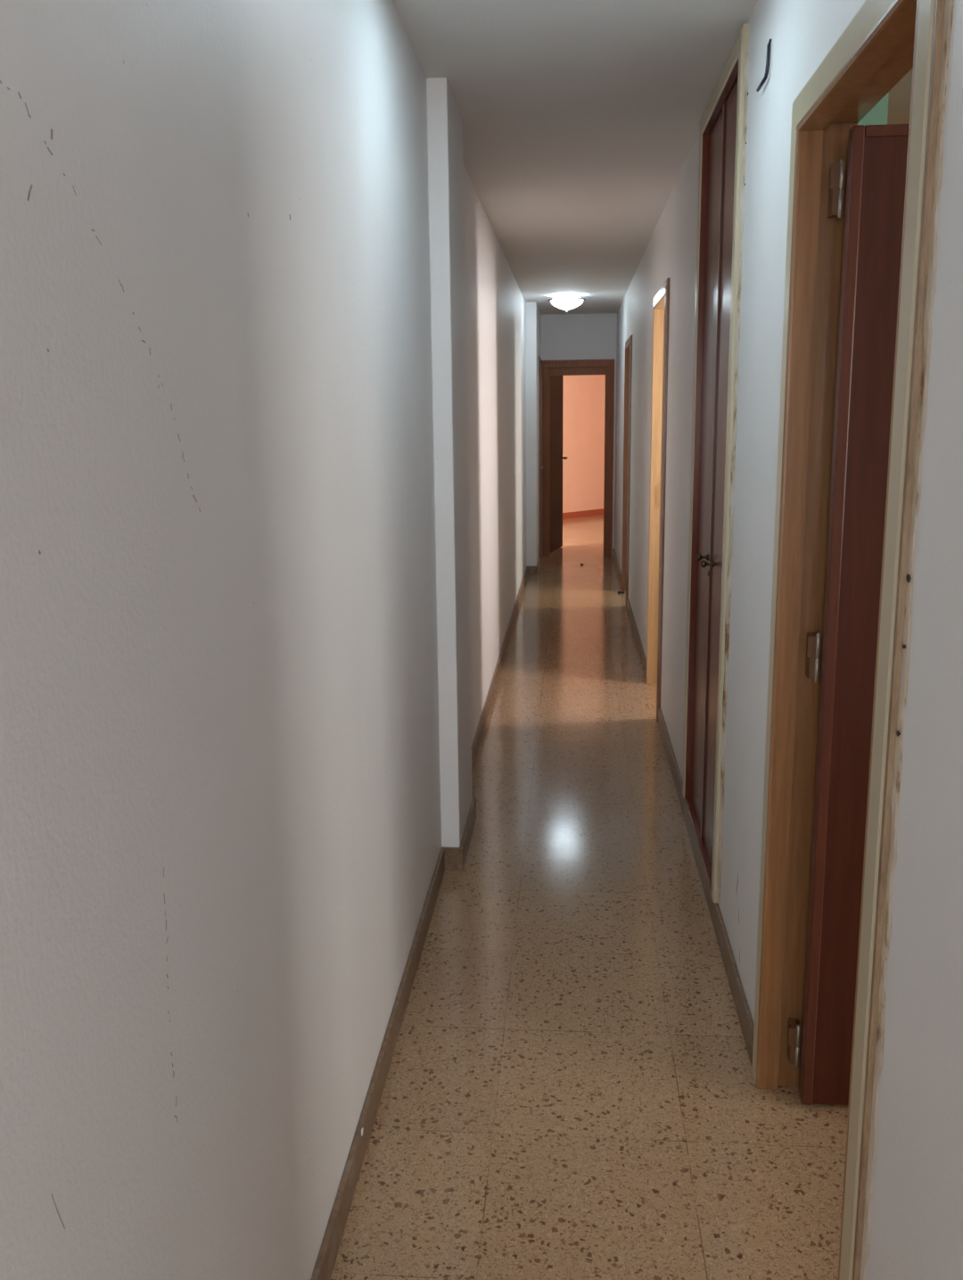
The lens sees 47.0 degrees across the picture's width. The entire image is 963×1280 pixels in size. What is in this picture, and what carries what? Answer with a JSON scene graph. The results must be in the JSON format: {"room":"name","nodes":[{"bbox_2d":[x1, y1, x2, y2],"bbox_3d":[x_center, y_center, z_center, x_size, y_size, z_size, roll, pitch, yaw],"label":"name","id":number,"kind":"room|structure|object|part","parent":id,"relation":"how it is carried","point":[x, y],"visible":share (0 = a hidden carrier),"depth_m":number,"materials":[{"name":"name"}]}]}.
{"room":"apartment hallway","nodes":[
{"label":"apartment hallway","id":0,"kind":"room"},
{"bbox_2d":[0,0,526,1279],"bbox_3d":[-0.030,-0.850,5.472,0.100,2.450,12.220,0,12,5],"label":"wall","id":1,"kind":"structure","parent":0,"point":[220,824],"depth_m":1.33,"materials":[{"name":"white paint"}]},
{"bbox_2d":[311,557,539,1279],"bbox_3d":[0.058,0.385,5.342,0.109,0.083,11.480,0,12,5],"label":"baseboard","id":2,"kind":"structure","parent":1,"relation":"attached to","point":[326,1258],"depth_m":2.64,"materials":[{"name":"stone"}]},
{"bbox_2d":[426,77,472,847],"bbox_3d":[-0.098,-0.480,3.687,0.062,2.450,0.475,0,12,5],"label":"pillar","id":3,"kind":"structure","parent":0,"point":[445,152],"depth_m":3.50,"materials":[{"name":"white paint"}]},
{"bbox_2d":[525,301,540,565],"bbox_3d":[0.508,-1.951,10.768,0.097,2.450,1.350,0,12,5],"label":"wall","id":4,"kind":"structure","parent":0,"point":[532,315],"depth_m":10.12,"materials":[{"name":"white paint"}]},
{"bbox_2d":[540,313,617,548],"bbox_3d":[0.999,-2.095,11.440,4.500,2.450,0.100,0,12,5],"label":"wall","id":5,"kind":"structure","parent":0,"point":[563,336],"depth_m":11.19,"materials":[{"name":"white paint"}]},
{"bbox_2d":[549,375,568,553],"bbox_3d":[0.825,-1.912,11.898,0.103,1.890,0.680,3,12,15],"label":"door","id":6,"kind":"structure","parent":5,"relation":"in","point":[557,382],"depth_m":11.88,"materials":[{"name":"brown wood"}]},
{"bbox_2d":[538,355,614,564],"bbox_3d":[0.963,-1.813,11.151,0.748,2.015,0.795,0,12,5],"label":"door frame","id":7,"kind":"structure","parent":5,"relation":"attached to","point":[562,367],"depth_m":11.35,"materials":[{"name":"brown wood"}]},
{"bbox_2d":[562,374,605,512],"bbox_3d":[1.128,-2.918,15.414,0.096,2.450,6.504,11,16,44],"label":"wall","id":8,"kind":"structure","parent":0,"point":[583,404],"depth_m":15.70,"materials":[{"name":"paint"}]},
{"bbox_2d":[562,508,603,519],"bbox_3d":[1.141,-1.744,15.576,0.012,0.085,5.922,11,16,44],"label":"baseboard","id":9,"kind":"structure","parent":8,"relation":"attached to","point":[594,512],"depth_m":15.88,"materials":[{"name":"brown wood"}]},
{"bbox_2d":[330,514,848,1279],"bbox_3d":[1.174,0.001,7.588,5.700,0.100,21.400,0,12,5],"label":"floor","id":10,"kind":"structure","parent":0,"point":[570,1092],"depth_m":2.64,"materials":[{"name":"stone"}]},
{"bbox_2d":[391,0,913,314],"bbox_3d":[1.144,-2.496,7.072,5.700,0.100,21.400,0,12,5],"label":"ceiling","id":11,"kind":"structure","parent":0,"point":[582,119],"depth_m":3.59,"materials":[{"name":"paint"}]},
{"bbox_2d":[547,294,586,313],"bbox_3d":[0.718,-2.830,9.313,0.320,0.143,0.320,0,12,5],"label":"ceiling lamp","id":12,"kind":"object","parent":11,"relation":"attached to","point":[566,302],"visible":1,"depth_m":9.22,"materials":[{"name":"glass"}]},
{"bbox_3d":[0.718,-2.834,9.312,0.274,0.114,0.274,0,12,5],"label":"lamp shade","id":13,"kind":"part","parent":12,"relation":"part of","materials":[{"name":"white glass"}]},
{"bbox_2d":[614,0,962,1279],"bbox_3d":[0.929,-0.845,5.394,0.099,2.450,12.220,0,12,5],"label":"wall","id":14,"kind":"structure","parent":0,"point":[916,1223],"depth_m":2.06,"materials":[{"name":"white paint"}]},
{"bbox_2d":[612,548,621,586],"bbox_3d":[1.292,-0.695,10.500,0.012,0.080,2.255,0,12,5],"label":"baseboard","id":15,"kind":"structure","parent":14,"relation":"attached to","point":[618,569],"depth_m":10.39,"materials":[{"name":"stone"}]},
{"bbox_2d":[621,334,632,607],"bbox_3d":[1.200,-1.337,8.773,0.119,2.040,0.860,0,12,5],"label":"door frame","id":16,"kind":"structure","parent":14,"relation":"attached to","point":[628,369],"depth_m":8.98,"materials":[{"name":"brown wood"}]},
{"bbox_3d":[1.152,-1.338,8.777,0.017,2.040,0.860,0,12,5],"label":"casing","id":17,"kind":"part","parent":16,"relation":"part of","materials":[{"name":"brown wood"}]},
{"bbox_2d":[627,597,646,677],"bbox_3d":[1.034,-0.050,7.394,0.012,0.080,2.370,0,12,5],"label":"baseboard","id":18,"kind":"structure","parent":14,"relation":"attached to","point":[641,651],"depth_m":7.18,"materials":[{"name":"wood"}]},
{"bbox_2d":[646,277,670,722],"bbox_3d":[0.938,-0.701,5.610,0.119,2.080,0.855,0,12,5],"label":"door frame","id":19,"kind":"structure","parent":14,"relation":"attached to","point":[661,312],"depth_m":5.84,"materials":[{"name":"brown wood"}]},
{"bbox_3d":[0.950,-0.773,5.960,0.018,0.120,0.002,0,12,5],"label":"strike plate","id":20,"kind":"part","parent":19,"relation":"part of","materials":[{"name":"gold metal"}]},
{"bbox_2d":[658,707,754,1065],"bbox_3d":[0.751,0.660,3.979,0.012,0.080,2.900,0,12,5],"label":"baseboard","id":21,"kind":"structure","parent":14,"relation":"attached to","point":[743,1011],"depth_m":3.18,"materials":[{"name":"stone"}]},
{"bbox_2d":[682,23,750,904],"bbox_3d":[0.745,-0.469,3.442,0.113,2.371,0.979,0,12,5],"label":"closet","id":22,"kind":"object","parent":14,"relation":"attached to","point":[723,123],"visible":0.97,"depth_m":3.44,"materials":[{"name":"brown wood"}]},
{"bbox_3d":[0.762,0.678,3.695,0.078,0.022,0.832,0,12,5],"label":"sill","id":23,"kind":"part","parent":22,"relation":"part of","materials":[{"name":"brown wood"}]},
{"bbox_3d":[0.719,-0.269,3.604,0.038,0.024,0.024,0,12,5],"label":"knob","id":24,"kind":"part","parent":22,"relation":"part of","materials":[{"name":"brown metal"}]},
{"bbox_3d":[0.756,-0.497,3.672,0.022,2.285,0.389,0,12,5],"label":"door","id":25,"kind":"part","parent":22,"relation":"part of","materials":[{"name":"brown wood"}]},
{"bbox_3d":[0.709,-0.239,3.478,0.038,0.024,0.024,0,12,5],"label":"knob","id":26,"kind":"part","parent":22,"relation":"part of","materials":[{"name":"brown metal"}]},
{"bbox_3d":[0.739,-0.463,3.460,0.062,2.321,0.880,0,12,5],"label":"frame","id":27,"kind":"part","parent":22,"relation":"part of","materials":[{"name":"brown wood"}]},
{"bbox_3d":[0.723,-0.412,3.266,0.022,2.285,0.419,0,12,5],"label":"door","id":28,"kind":"part","parent":22,"relation":"part of","materials":[{"name":"brown wood"}]},
{"bbox_2d":[756,38,771,91],"bbox_3d":[0.635,-1.296,2.493,0.016,0.086,0.096,-1,12,-4],"label":"cable","id":29,"kind":"object","parent":14,"relation":"attached to","point":[768,58],"visible":0.96,"depth_m":2.45,"materials":[{"name":"grey plastic"}]},
{"bbox_2d":[786,123,909,1105],"bbox_3d":[1.024,0.039,2.192,0.729,1.989,0.101,1,12,9],"label":"door","id":30,"kind":"structure","parent":14,"relation":"in","point":[877,161],"depth_m":2.18,"materials":[{"name":"red wood"}]},
{"bbox_3d":[0.686,0.889,2.451,0.018,0.090,0.043,0,12,5],"label":"hinge plate","id":31,"kind":"part","parent":30,"relation":"part of","materials":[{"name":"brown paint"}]},
{"bbox_3d":[0.675,0.033,2.274,0.018,0.090,0.043,0,12,5],"label":"hinge plate","id":32,"kind":"part","parent":30,"relation":"part of","materials":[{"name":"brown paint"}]},
{"bbox_3d":[0.665,-0.849,2.092,0.018,0.090,0.043,0,12,5],"label":"hinge plate","id":33,"kind":"part","parent":30,"relation":"part of","materials":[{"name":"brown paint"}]},
{"bbox_2d":[751,0,954,1279],"bbox_3d":[0.630,0.052,1.885,0.115,2.120,0.930,0,12,5],"label":"door frame","id":34,"kind":"structure","parent":14,"relation":"attached to","point":[884,40],"depth_m":1.96,"materials":[{"name":"orange wood"}]},
{"bbox_2d":[858,91,889,125],"bbox_3d":[0.955,-0.463,3.544,0.256,2.450,1.100,0,12,5],"label":"wall","id":35,"kind":"structure","parent":0,"point":[878,115],"depth_m":2.80,"materials":[{"name":"paint"}]}
]}

